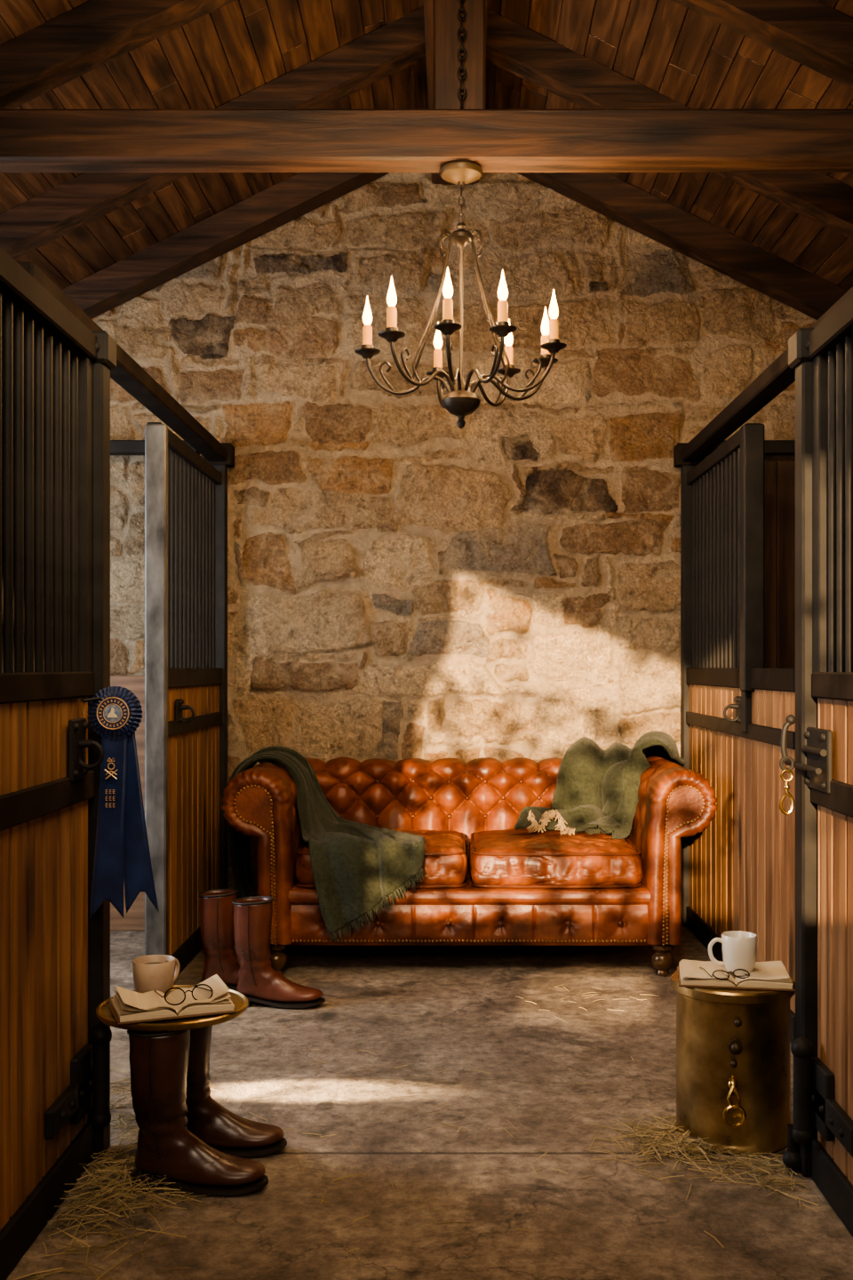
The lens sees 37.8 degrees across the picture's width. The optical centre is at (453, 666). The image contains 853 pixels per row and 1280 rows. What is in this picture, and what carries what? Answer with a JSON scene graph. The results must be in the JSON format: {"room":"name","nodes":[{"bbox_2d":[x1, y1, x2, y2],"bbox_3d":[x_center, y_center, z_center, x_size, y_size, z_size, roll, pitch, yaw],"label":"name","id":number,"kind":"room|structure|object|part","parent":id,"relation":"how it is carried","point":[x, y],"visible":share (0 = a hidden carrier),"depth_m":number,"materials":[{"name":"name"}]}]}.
{"room":"farm building","nodes":[
{"label":"farm building","id":0,"kind":"room"},
{"bbox_2d":[0,0,852,290],"bbox_3d":[0.013,-1.809,2.425,6.438,1.630,7.150,0,0,0],"label":"ceiling","id":1,"kind":"structure","parent":0,"point":[238,47],"depth_m":4.60,"materials":[{"name":"brown wood"}]},
{"bbox_2d":[0,6,426,259],"bbox_3d":[-1.500,-1.765,4.800,3.000,1.610,0.120,0,0,0],"label":"rafter","id":2,"kind":"object","parent":1,"relation":"attached to","point":[400,44],"visible":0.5,"depth_m":4.74,"materials":[{"name":"brown wood"}]},
{"bbox_2d":[61,172,389,319],"bbox_3d":[-1.500,-1.765,5.690,3.000,1.610,0.140,0,0,0],"label":"rafter","id":3,"kind":"object","parent":1,"relation":"attached to","point":[302,193],"visible":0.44,"depth_m":5.62,"materials":[{"name":"brown wood"}]},
{"bbox_2d":[0,0,852,172],"bbox_3d":[0.000,-1.765,3.860,6.000,1.610,0.140,0,0,0],"label":"roof truss","id":4,"kind":"object","parent":1,"relation":"attached to","point":[93,34],"visible":0.95,"depth_m":3.79,"materials":[{"name":"brown wood"}]},
{"bbox_2d":[424,0,488,184],"bbox_3d":[0.010,-2.345,2.445,0.220,0.210,6.690,0,0,0],"label":"ridge beam","id":5,"kind":"structure","parent":4,"relation":"attached to","point":[436,179],"depth_m":4.53,"materials":[{"name":"brown wood"}]},
{"bbox_2d":[457,0,466,109],"bbox_3d":[0.027,-1.985,3.815,0.021,0.556,0.021,0,0,43],"label":"hanging chain","id":6,"kind":"object","parent":5,"relation":"hanging from","point":[461,9],"visible":1,"depth_m":3.81,"materials":[{"name":"brown metal"}]},
{"bbox_3d":[0.019,-1.962,3.885,0.162,0.535,0.090,0,0,0],"label":"king post","id":7,"kind":"part","parent":4,"relation":"part of","materials":[{"name":"brown wood"}]},
{"bbox_2d":[354,160,567,428],"bbox_3d":[0.043,-1.140,3.838,0.577,0.808,0.656,0,0,36],"label":"chandelier","id":8,"kind":"object","parent":4,"relation":"hanging from","point":[460,401],"visible":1,"depth_m":3.81,"materials":[{"name":"brown metal"}]},
{"bbox_3d":[-0.265,-1.097,3.840,0.030,0.094,0.030,0,0,0],"label":"flame bulb","id":9,"kind":"part","parent":8,"relation":"part of","materials":[{"name":"white glass"}]},
{"bbox_3d":[-0.180,-1.097,3.645,0.030,0.094,0.030,0,0,0],"label":"flame bulb","id":10,"kind":"part","parent":8,"relation":"part of","materials":[{"name":"white glass"}]},
{"bbox_3d":[-0.135,-0.901,3.844,0.271,0.129,0.011,0,0,-2],"label":"candle arm","id":11,"kind":"part","parent":8,"relation":"part of","materials":[{"name":"brown metal"}]},
{"bbox_3d":[-0.088,-0.901,3.737,0.011,0.129,0.271,0,0,45],"label":"candle arm","id":12,"kind":"part","parent":8,"relation":"part of","materials":[{"name":"brown metal"}]},
{"bbox_3d":[-0.065,-1.101,3.892,0.139,0.485,0.007,0,0,25],"label":"scroll rod","id":13,"kind":"part","parent":8,"relation":"part of","materials":[{"name":"brown metal"}]},
{"bbox_3d":[-0.062,-1.101,3.804,0.139,0.485,0.007,0,0,-28],"label":"scroll rod","id":14,"kind":"part","parent":8,"relation":"part of","materials":[{"name":"brown metal"}]},
{"bbox_3d":[-0.050,-1.097,4.130,0.030,0.094,0.030,0,0,0],"label":"flame bulb","id":15,"kind":"part","parent":8,"relation":"part of","materials":[{"name":"white glass"}]},
{"bbox_3d":[-0.017,-0.901,4.005,0.012,0.129,0.270,0,0,-15],"label":"candle arm","id":16,"kind":"part","parent":8,"relation":"part of","materials":[{"name":"brown metal"}]},
{"bbox_3d":[-0.015,-1.097,3.563,0.030,0.094,0.030,0,0,0],"label":"flame bulb","id":17,"kind":"part","parent":8,"relation":"part of","materials":[{"name":"white glass"}]},
{"bbox_3d":[0.003,-0.901,3.691,0.011,0.129,0.271,0,0,8],"label":"candle arm","id":18,"kind":"part","parent":8,"relation":"part of","materials":[{"name":"brown metal"}]},
{"bbox_3d":[0.025,-1.056,3.850,0.120,0.639,0.120,0,0,0],"label":"stem","id":19,"kind":"part","parent":8,"relation":"part of","materials":[{"name":"brown metal"}]},
{"bbox_3d":[0.025,-1.438,3.850,0.018,0.143,0.018,0,0,43],"label":"chain","id":20,"kind":"part","parent":8,"relation":"part of","materials":[{"name":"brown metal"}]},
{"bbox_3d":[0.090,-0.901,3.704,0.011,0.129,0.271,0,0,-24],"label":"candle arm","id":21,"kind":"part","parent":8,"relation":"part of","materials":[{"name":"brown metal"}]},
{"bbox_3d":[0.113,-1.101,3.897,0.139,0.485,0.007,0,0,-28],"label":"scroll rod","id":22,"kind":"part","parent":8,"relation":"part of","materials":[{"name":"brown metal"}]},
{"bbox_3d":[0.112,-0.901,3.985,0.012,0.129,0.271,0,0,33],"label":"candle arm","id":23,"kind":"part","parent":8,"relation":"part of","materials":[{"name":"brown metal"}]},
{"bbox_3d":[0.111,-1.101,3.800,0.139,0.485,0.007,0,0,30],"label":"scroll rod","id":24,"kind":"part","parent":8,"relation":"part of","materials":[{"name":"brown metal"}]},
{"bbox_3d":[0.143,-1.097,3.585,0.030,0.094,0.030,0,0,0],"label":"flame bulb","id":25,"kind":"part","parent":8,"relation":"part of","materials":[{"name":"white glass"}]},
{"bbox_3d":[0.183,-1.097,4.093,0.030,0.094,0.030,0,0,0],"label":"flame bulb","id":26,"kind":"part","parent":8,"relation":"part of","materials":[{"name":"white glass"}]},
{"bbox_3d":[0.174,-0.901,3.910,0.270,0.129,0.012,0,0,-22],"label":"candle arm","id":27,"kind":"part","parent":8,"relation":"part of","materials":[{"name":"brown metal"}]},
{"bbox_3d":[0.180,-0.901,3.808,0.271,0.129,0.012,0,0,15],"label":"candle arm","id":28,"kind":"part","parent":8,"relation":"part of","materials":[{"name":"brown metal"}]},
{"bbox_3d":[0.294,-1.097,3.959,0.030,0.094,0.030,0,0,0],"label":"flame bulb","id":29,"kind":"part","parent":8,"relation":"part of","materials":[{"name":"white glass"}]},
{"bbox_3d":[0.305,-1.097,3.775,0.030,0.094,0.030,0,0,0],"label":"flame bulb","id":30,"kind":"part","parent":8,"relation":"part of","materials":[{"name":"white glass"}]},
{"bbox_2d":[485,8,852,239],"bbox_3d":[1.500,-1.765,4.800,3.000,1.610,0.120,0,0,0],"label":"rafter","id":31,"kind":"object","parent":1,"relation":"attached to","point":[511,46],"visible":0.5,"depth_m":4.74,"materials":[{"name":"brown wood"}]},
{"bbox_2d":[517,172,847,319],"bbox_3d":[1.500,-1.765,5.690,3.000,1.610,0.140,0,0,0],"label":"rafter","id":32,"kind":"object","parent":1,"relation":"attached to","point":[603,193],"visible":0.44,"depth_m":5.62,"materials":[{"name":"brown wood"}]},
{"bbox_2d":[6,925,852,1279],"bbox_3d":[0.000,1.240,2.450,6.200,0.100,7.100,0,0,0],"label":"floor","id":33,"kind":"structure","parent":0,"point":[604,1225],"depth_m":3.09,"materials":[{"name":"concrete"}]},
{"bbox_2d":[0,247,116,1279],"bbox_3d":[-0.869,0.189,2.043,0.132,2.002,2.093,0,0,0],"label":"stall","id":34,"kind":"object","parent":33,"relation":"on","point":[55,1114],"visible":1,"depth_m":2.70,"materials":[{"name":"brown wood"}]},
{"bbox_3d":[-0.895,0.042,2.000,0.058,0.060,2.000,0,0,0],"label":"rail","id":35,"kind":"part","parent":34,"relation":"part of","materials":[{"name":"metal"}]},
{"bbox_3d":[-0.895,1.143,2.000,0.058,0.095,2.000,0,0,0],"label":"rail","id":36,"kind":"part","parent":34,"relation":"part of","materials":[{"name":"metal"}]},
{"bbox_3d":[-0.873,0.282,2.000,0.018,0.065,2.000,0,0,0],"label":"strap rail","id":37,"kind":"part","parent":34,"relation":"part of","materials":[{"name":"metal"}]},
{"bbox_3d":[-0.895,-0.769,2.040,0.074,0.062,2.080,0,0,0],"label":"rail","id":38,"kind":"part","parent":34,"relation":"part of","materials":[{"name":"metal"}]},
{"bbox_3d":[-0.860,0.190,2.860,0.021,0.140,0.100,0,0,0],"label":"latch plate","id":39,"kind":"part","parent":34,"relation":"part of","materials":[{"name":"metal"}]},
{"bbox_3d":[-0.884,0.189,3.022,0.101,2.002,0.135,0,0,0],"label":"post","id":40,"kind":"part","parent":34,"relation":"part of","materials":[{"name":"metal"}]},
{"bbox_2d":[82,686,159,918],"bbox_3d":[-0.786,0.321,2.947,0.174,0.549,0.039,0,0,-8],"label":"rosette","id":41,"kind":"object","parent":34,"relation":"attached to","point":[122,854],"visible":1,"depth_m":2.94,"materials":[{"name":"blue fabric"}]},
{"bbox_2d":[16,261,234,975],"bbox_3d":[-1.064,0.085,4.405,0.142,2.210,2.710,0,0,0],"label":"stall","id":42,"kind":"structure","parent":33,"relation":"on","point":[186,492],"depth_m":4.89,"materials":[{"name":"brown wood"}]},
{"bbox_3d":[-1.073,-0.970,4.405,0.125,0.100,2.710,0,0,0],"label":"track rail","id":43,"kind":"part","parent":42,"relation":"part of","materials":[{"name":"metal"}]},
{"bbox_3d":[-1.067,0.160,4.478,0.075,2.060,0.045,0,0,0],"label":"gate post","id":44,"kind":"part","parent":42,"relation":"part of","materials":[{"name":"metal"}]},
{"bbox_3d":[-1.050,0.170,4.780,0.021,0.090,0.080,0,0,0],"label":"latch plate","id":45,"kind":"part","parent":42,"relation":"part of","materials":[{"name":"metal"}]},
{"bbox_3d":[-1.083,-0.858,5.100,0.053,0.055,1.200,0,0,0],"label":"header rail","id":46,"kind":"part","parent":42,"relation":"part of","materials":[{"name":"metal"}]},
{"bbox_3d":[-1.083,1.143,5.100,0.053,0.095,1.200,0,0,0],"label":"rail","id":47,"kind":"part","parent":42,"relation":"part of","materials":[{"name":"metal"}]},
{"bbox_3d":[-1.063,0.233,5.100,0.018,0.055,1.200,0,0,0],"label":"strap rail","id":48,"kind":"part","parent":42,"relation":"part of","materials":[{"name":"metal"}]},
{"bbox_3d":[-1.083,0.043,5.100,0.053,0.075,1.200,0,0,0],"label":"rail","id":49,"kind":"part","parent":42,"relation":"part of","materials":[{"name":"metal"}]},
{"bbox_3d":[-1.080,0.115,5.713,0.080,2.150,0.055,0,0,0],"label":"post","id":50,"kind":"part","parent":42,"relation":"part of","materials":[{"name":"metal"}]},
{"bbox_2d":[110,675,144,930],"bbox_3d":[-2.075,0.615,5.630,1.650,1.150,0.060,0,0,0],"label":"board","id":51,"kind":"object","parent":33,"relation":"on","point":[133,919],"visible":0.02,"depth_m":5.60,"materials":[{"name":"brown wood"}]},
{"bbox_2d":[12,1096,271,1279],"bbox_3d":[-0.683,1.160,2.895,0.417,0.056,1.086,0,0,0],"label":"pile","id":52,"kind":"object","parent":33,"relation":"on","point":[118,1186],"visible":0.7,"depth_m":2.71,"materials":[{"name":"yellow plant"}]},
{"bbox_2d":[110,1068,222,1138],"bbox_3d":[-0.864,1.169,3.477,0.469,0.038,0.726,0,0,0],"label":"pile","id":53,"kind":"object","parent":33,"relation":"on","point":[118,1125],"visible":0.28,"depth_m":3.30,"materials":[{"name":"yellow plant"}]},
{"bbox_2d":[96,984,247,1031],"bbox_3d":[-0.665,0.995,2.955,0.352,0.391,0.352,0,0,0],"label":"side table","id":54,"kind":"object","parent":33,"relation":"on","point":[104,1013],"visible":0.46,"depth_m":2.83,"materials":[{"name":"gold metal"}]},
{"bbox_2d":[132,954,179,993],"bbox_3d":[-0.736,0.760,3.068,0.102,0.084,0.128,0,0,-2],"label":"mug","id":55,"kind":"object","parent":54,"relation":"on","point":[151,972],"visible":0.86,"depth_m":3.02,"materials":[{"name":"white ceramic"}]},
{"bbox_3d":[-0.702,0.759,3.112,0.011,0.066,0.047,0,0,30],"label":"handle","id":56,"kind":"part","parent":55,"relation":"part of","materials":[{"name":"white ceramic"}]},
{"bbox_2d":[108,974,237,1024],"bbox_3d":[-0.655,0.773,2.900,0.268,0.051,0.176,0,0,-22],"label":"open book","id":57,"kind":"object","parent":54,"relation":"on","point":[128,1006],"visible":0.79,"depth_m":2.85,"materials":[{"name":"beige paper"}]},
{"bbox_2d":[154,984,213,1005],"bbox_3d":[-0.637,0.756,2.921,0.118,0.037,0.136,0,0,-28],"label":"eyeglasses","id":58,"kind":"object","parent":57,"relation":"on","point":[173,996],"visible":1,"depth_m":2.87,"materials":[{"name":"metal"}]},
{"bbox_2d":[127,1029,268,1195],"bbox_3d":[-0.582,1.004,2.841,0.325,0.371,0.130,0,0,6],"label":"boot","id":59,"kind":"object","parent":33,"relation":"on","point":[158,1060],"visible":0.98,"depth_m":2.81,"materials":[{"name":"leather"}]},
{"bbox_2d":[185,1025,287,1157],"bbox_3d":[-0.569,1.006,3.057,0.322,0.367,0.128,0,0,2],"label":"boot","id":60,"kind":"object","parent":33,"relation":"on","point":[228,1132],"visible":0.55,"depth_m":3.02,"materials":[{"name":"leather"}]},
{"bbox_2d":[198,888,285,989],"bbox_3d":[-0.775,1.006,4.585,0.322,0.367,0.128,0,0,-10],"label":"boot","id":61,"kind":"object","parent":33,"relation":"on","point":[216,906],"visible":0.59,"depth_m":4.53,"materials":[{"name":"brown leather"}]},
{"bbox_2d":[232,896,325,1007],"bbox_3d":[-0.613,1.002,4.371,0.329,0.375,0.131,0,0,6],"label":"boot","id":62,"kind":"object","parent":33,"relation":"on","point":[258,980],"visible":0.98,"depth_m":4.34,"materials":[{"name":"brown leather"}]},
{"bbox_2d":[65,986,737,1273],"bbox_3d":[-0.014,1.184,3.527,1.597,0.006,2.466,0,0,0],"label":"straw","id":63,"kind":"object","parent":33,"relation":"on","point":[322,1200],"visible":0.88,"depth_m":3.04,"materials":[{"name":"beige plant"}]},
{"bbox_2d":[221,756,717,975],"bbox_3d":[0.063,0.791,5.206,1.915,0.798,0.936,0,0,0],"label":"sofa","id":64,"kind":"object","parent":33,"relation":"on","point":[487,882],"visible":0.73,"depth_m":4.77,"materials":[{"name":"leather"}]},
{"bbox_3d":[-0.755,0.758,4.746,0.164,0.614,0.010,0,0,0],"label":"nailhead trim","id":65,"kind":"part","parent":64,"relation":"part of","materials":[{"name":"gold metal"}]},
{"bbox_3d":[-0.755,0.726,5.164,0.280,0.668,0.852,0,0,0],"label":"arm","id":66,"kind":"part","parent":64,"relation":"part of","materials":[{"name":"leather"}]},
{"bbox_3d":[-0.683,1.130,4.800,0.086,0.120,0.086,0,0,0],"label":"leg","id":67,"kind":"part","parent":64,"relation":"part of","materials":[{"name":"brown wood"}]},
{"bbox_2d":[225,744,426,942],"bbox_3d":[-0.553,0.705,5.064,0.462,0.750,1.125,0,0,-41],"label":"throw blanket","id":68,"kind":"object","parent":64,"relation":"on","point":[356,866],"visible":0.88,"depth_m":4.72,"materials":[{"name":"green fabric"}]},
{"bbox_2d":[296,828,468,885],"bbox_3d":[-0.278,0.771,5.074,0.675,0.182,0.630,0,0,0],"label":"seat cushion","id":69,"kind":"object","parent":64,"relation":"on","point":[446,854],"depth_m":4.79,"materials":[{"name":"leather"}]},
{"bbox_3d":[0.062,0.731,5.533,1.480,0.658,0.282,0,0,0],"label":"backrest","id":70,"kind":"part","parent":64,"relation":"part of","materials":[{"name":"leather"}]},
{"bbox_3d":[0.061,1.050,4.765,1.387,0.010,0.010,0,0,0],"label":"nailhead trim","id":71,"kind":"part","parent":64,"relation":"part of","materials":[{"name":"gold metal"}]},
{"bbox_2d":[468,828,643,885],"bbox_3d":[0.400,0.770,5.075,0.676,0.186,0.630,0,0,0],"label":"seat cushion","id":72,"kind":"object","parent":64,"relation":"on","point":[500,856],"depth_m":4.78,"materials":[{"name":"leather"}]},
{"bbox_2d":[514,729,686,839],"bbox_3d":[0.679,0.524,5.359,0.530,0.521,0.892,0,0,29],"label":"throw blanket","id":73,"kind":"object","parent":64,"relation":"on","point":[596,790],"visible":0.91,"depth_m":5.26,"materials":[{"name":"green fabric"}]},
{"bbox_3d":[0.807,1.130,4.800,0.086,0.120,0.086,0,0,0],"label":"leg","id":74,"kind":"part","parent":64,"relation":"part of","materials":[{"name":"brown wood"}]},
{"bbox_3d":[0.880,0.726,5.164,0.282,0.668,0.852,0,0,0],"label":"arm","id":75,"kind":"part","parent":64,"relation":"part of","materials":[{"name":"leather"}]},
{"bbox_3d":[0.879,0.758,4.746,0.164,0.614,0.010,0,0,0],"label":"nailhead trim","id":76,"kind":"part","parent":64,"relation":"part of","materials":[{"name":"gold metal"}]},
{"bbox_2d":[517,984,669,1013],"bbox_3d":[0.546,1.184,4.438,0.651,0.006,0.360,0,0,9],"label":"straw","id":77,"kind":"object","parent":33,"relation":"on","point":[560,985],"visible":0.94,"depth_m":4.45,"materials":[{"name":"beige plant"}]},
{"bbox_2d":[584,1112,793,1184],"bbox_3d":[0.550,1.167,3.052,0.451,0.043,0.498,0,0,-20],"label":"pile","id":78,"kind":"object","parent":33,"relation":"on","point":[661,1131],"visible":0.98,"depth_m":3.03,"materials":[{"name":"yellow plant"}]},
{"bbox_2d":[671,970,795,1155],"bbox_3d":[0.712,0.992,3.163,0.308,0.397,0.322,0,0,0],"label":"drum","id":79,"kind":"object","parent":33,"relation":"on","point":[733,1045],"visible":0.82,"depth_m":3.04,"materials":[{"name":"brown metal"}]},
{"bbox_3d":[0.712,0.807,3.170,0.308,0.029,0.308,0,0,0],"label":"drum lid","id":80,"kind":"part","parent":79,"relation":"part of","materials":[{"name":"gold metal"}]},
{"bbox_3d":[0.680,1.058,3.019,0.057,0.111,0.036,0,0,0],"label":"ring pull","id":81,"kind":"part","parent":79,"relation":"part of","materials":[{"name":"gold metal"}]},
{"bbox_3d":[0.687,0.925,3.021,0.035,0.035,0.027,0,0,0],"label":"knob","id":82,"kind":"part","parent":79,"relation":"part of","materials":[{"name":"brown metal"}]},
{"bbox_2d":[677,959,795,991],"bbox_3d":[0.712,0.778,3.155,0.280,0.027,0.206,0,0,9],"label":"open book","id":83,"kind":"object","parent":79,"relation":"on","point":[772,975],"visible":0.84,"depth_m":3.08,"materials":[{"name":"beige paper"}]},
{"bbox_2d":[699,967,750,979],"bbox_3d":[0.680,0.763,3.129,0.101,0.018,0.123,0,0,-12],"label":"eyeglasses","id":84,"kind":"object","parent":83,"relation":"on","point":[725,975],"visible":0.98,"depth_m":3.08,"materials":[{"name":"metal"}]},
{"bbox_2d":[708,930,757,974],"bbox_3d":[0.714,0.724,3.145,0.111,0.092,0.088,0,0,-27],"label":"mug","id":85,"kind":"object","parent":83,"relation":"on","point":[739,948],"visible":0.93,"depth_m":3.12,"materials":[{"name":"white ceramic"}]},
{"bbox_3d":[0.667,0.723,3.155,0.042,0.072,0.011,0,0,5],"label":"handle","id":86,"kind":"part","parent":85,"relation":"part of","materials":[{"name":"white ceramic"}]},
{"bbox_3d":[0.692,0.865,3.023,0.020,0.020,0.020,0,0,0],"label":"knob","id":87,"kind":"part","parent":79,"relation":"part of","materials":[{"name":"brown metal"}]},
{"bbox_2d":[706,1152,818,1211],"bbox_3d":[0.708,1.173,2.889,0.231,0.028,0.363,0,0,0],"label":"pile","id":88,"kind":"object","parent":33,"relation":"on","point":[767,1165],"visible":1,"depth_m":2.87,"materials":[{"name":"yellow plant"}]},
{"bbox_2d":[673,286,852,1042],"bbox_3d":[1.074,0.085,4.405,0.142,2.210,2.710,0,0,0],"label":"stall","id":89,"kind":"structure","parent":33,"relation":"on","point":[739,873],"depth_m":4.74,"materials":[{"name":"brown wood"}]},
{"bbox_3d":[1.090,0.115,5.713,0.080,2.150,0.055,0,0,0],"label":"post","id":90,"kind":"part","parent":89,"relation":"part of","materials":[{"name":"metal"}]},
{"bbox_3d":[1.093,-0.858,5.110,0.053,0.055,1.180,0,0,0],"label":"header rail","id":91,"kind":"part","parent":89,"relation":"part of","materials":[{"name":"metal"}]},
{"bbox_3d":[1.060,0.160,4.620,0.021,0.100,0.080,0,0,0],"label":"latch plate","id":92,"kind":"part","parent":89,"relation":"part of","materials":[{"name":"metal"}]},
{"bbox_3d":[1.073,0.233,4.800,0.018,0.055,1.800,0,0,0],"label":"strap rail","id":93,"kind":"part","parent":89,"relation":"part of","materials":[{"name":"metal"}]},
{"bbox_3d":[1.093,0.043,4.800,0.053,0.075,1.800,0,0,0],"label":"rail","id":94,"kind":"part","parent":89,"relation":"part of","materials":[{"name":"metal"}]},
{"bbox_3d":[1.093,1.143,4.800,0.053,0.095,1.800,0,0,0],"label":"rail","id":95,"kind":"part","parent":89,"relation":"part of","materials":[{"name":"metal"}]},
{"bbox_3d":[1.087,0.130,4.530,0.065,0.220,0.060,0,0,0],"label":"kick post","id":96,"kind":"part","parent":89,"relation":"part of","materials":[{"name":"metal"}]},
{"bbox_3d":[1.077,-0.390,4.485,0.075,0.960,0.070,0,0,0],"label":"gate post","id":97,"kind":"part","parent":89,"relation":"part of","materials":[{"name":"metal"}]},
{"bbox_3d":[1.083,-0.970,4.405,0.125,0.100,2.710,0,0,0],"label":"track rail","id":98,"kind":"part","parent":89,"relation":"part of","materials":[{"name":"metal"}]},
{"bbox_2d":[779,292,852,1237],"bbox_3d":[0.833,0.202,2.000,0.133,1.977,2.000,0,0,0],"label":"stall","id":99,"kind":"object","parent":33,"relation":"on","point":[820,1135],"visible":1,"depth_m":2.81,"materials":[{"name":"brown wood"}]},
{"bbox_2d":[779,768,794,815],"bbox_3d":[0.782,0.294,2.915,0.036,0.109,0.014,0,0,0],"label":"hook","id":100,"kind":"object","parent":99,"relation":"hanging from","point":[787,787],"visible":1,"depth_m":2.91,"materials":[{"name":"gold metal"}]},
{"bbox_3d":[0.850,0.202,2.908,0.101,1.977,0.135,0,0,0],"label":"post","id":101,"kind":"part","parent":99,"relation":"part of","materials":[{"name":"metal"}]},
{"bbox_3d":[0.825,0.210,2.820,0.021,0.140,0.170,0,0,0],"label":"latch plate","id":102,"kind":"part","parent":99,"relation":"part of","materials":[{"name":"metal"}]},
{"bbox_3d":[0.860,-0.744,1.982,0.074,0.062,1.965,0,0,0],"label":"rail","id":103,"kind":"part","parent":99,"relation":"part of","materials":[{"name":"metal"}]},
{"bbox_3d":[0.838,0.282,1.942,0.018,0.065,1.885,0,0,0],"label":"strap rail","id":104,"kind":"part","parent":99,"relation":"part of","materials":[{"name":"metal"}]},
{"bbox_3d":[0.860,0.042,1.942,0.058,0.060,1.885,0,0,0],"label":"rail","id":105,"kind":"part","parent":99,"relation":"part of","materials":[{"name":"metal"}]},
{"bbox_3d":[0.860,1.143,1.942,0.058,0.095,1.885,0,0,0],"label":"rail","id":106,"kind":"part","parent":99,"relation":"part of","materials":[{"name":"metal"}]},
{"bbox_2d":[91,172,816,898],"bbox_3d":[0.000,-0.700,5.781,6.100,3.780,0.095,0,0,0],"label":"wall","id":107,"kind":"structure","parent":0,"point":[404,581],"depth_m":5.78,"materials":[{"name":"stone"}]},
{"bbox_2d":[764,460,795,668],"bbox_3d":[2.098,0.125,5.697,1.793,2.130,0.035,0,0,0],"label":"wood panel","id":108,"kind":"object","parent":107,"relation":"attached to","point":[780,476],"visible":0.08,"depth_m":5.68,"materials":[{"name":"brown wood"}]},
{"bbox_3d":[3.050,0.015,2.450,0.100,2.350,7.100,0,0,0],"label":"wall","id":109,"kind":"structure","parent":0,"visible":0},
{"bbox_2d":[706,440,795,455],"bbox_3d":[2.050,-0.990,5.630,1.800,0.060,0.060,0,0,0],"label":"wall rail","id":110,"kind":"object","parent":109,"relation":"attached to","point":[772,447],"visible":0.24,"depth_m":5.60,"materials":[{"name":"metal"}]},
{"bbox_3d":[-3.050,0.015,2.450,0.100,2.350,7.100,0,0,0],"label":"wall","id":111,"kind":"structure","parent":0,"visible":0},
{"bbox_2d":[110,440,199,455],"bbox_3d":[-2.050,-0.990,5.630,1.800,0.060,0.060,0,0,0],"label":"wall rail","id":112,"kind":"object","parent":111,"relation":"attached to","point":[117,447],"visible":0.23,"depth_m":5.60,"materials":[{"name":"metal"}]}
]}

